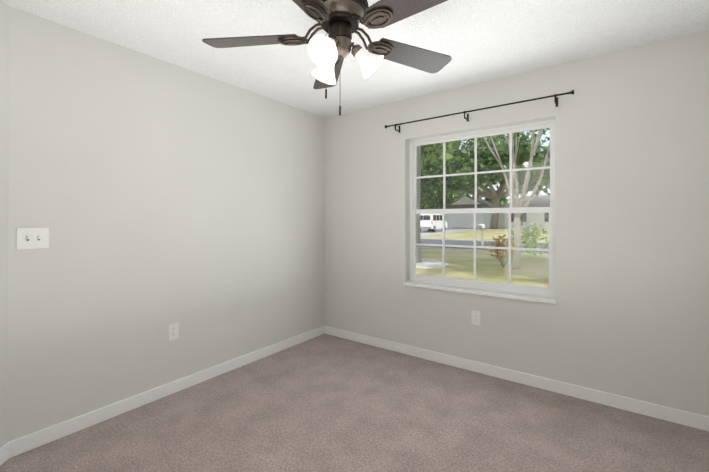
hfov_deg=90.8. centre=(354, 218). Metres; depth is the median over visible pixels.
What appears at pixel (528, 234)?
shrubs
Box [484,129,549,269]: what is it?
tree
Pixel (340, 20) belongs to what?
ceiling fan
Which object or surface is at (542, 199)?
house
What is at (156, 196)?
wall
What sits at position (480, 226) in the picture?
mailbox
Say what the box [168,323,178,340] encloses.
outlet
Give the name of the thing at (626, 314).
wall
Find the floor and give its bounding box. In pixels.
[0,334,708,471]
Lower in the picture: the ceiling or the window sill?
the window sill
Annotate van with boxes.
[420,214,446,231]
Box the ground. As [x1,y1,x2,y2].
[416,228,548,287]
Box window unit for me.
[410,119,555,297]
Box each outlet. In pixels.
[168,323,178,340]
[471,310,479,325]
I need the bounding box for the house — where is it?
[441,195,549,227]
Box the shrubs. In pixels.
[486,222,548,266]
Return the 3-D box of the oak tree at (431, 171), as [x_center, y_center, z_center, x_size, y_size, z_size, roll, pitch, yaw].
[8.401,-7.372,50.204,23.890,17.782,20.922,0,0,36]
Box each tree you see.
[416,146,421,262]
[420,128,549,228]
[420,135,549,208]
[421,142,502,192]
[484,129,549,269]
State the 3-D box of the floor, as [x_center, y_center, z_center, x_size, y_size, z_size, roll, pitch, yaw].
[-0.086,1.315,1.576,3.230,0.050,3.540,0,0,36]
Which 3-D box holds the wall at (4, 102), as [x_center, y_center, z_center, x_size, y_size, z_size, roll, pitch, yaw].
[-1.814,0.068,1.208,0.100,2.440,1.358,0,0,-9]
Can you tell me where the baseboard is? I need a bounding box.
[0,326,708,465]
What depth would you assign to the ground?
12.78 m
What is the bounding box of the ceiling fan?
[202,0,451,115]
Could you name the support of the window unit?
in the wall at (626, 314)
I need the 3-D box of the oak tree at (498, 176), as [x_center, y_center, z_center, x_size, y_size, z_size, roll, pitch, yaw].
[15.517,-7.245,48.825,33.719,17.469,18.125,0,0,36]
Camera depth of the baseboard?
2.52 m
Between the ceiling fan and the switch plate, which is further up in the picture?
the ceiling fan
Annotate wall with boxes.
[0,0,8,447]
[7,6,324,441]
[325,30,708,416]
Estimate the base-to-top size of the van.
2.020 m
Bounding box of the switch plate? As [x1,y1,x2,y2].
[17,228,48,248]
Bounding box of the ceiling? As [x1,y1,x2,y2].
[2,0,708,117]
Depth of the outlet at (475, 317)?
2.95 m
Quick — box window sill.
[404,281,556,303]
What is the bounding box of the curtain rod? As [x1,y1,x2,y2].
[385,90,573,132]
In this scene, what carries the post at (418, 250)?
on the ground
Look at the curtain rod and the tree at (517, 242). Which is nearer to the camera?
the curtain rod
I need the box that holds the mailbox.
[471,224,484,245]

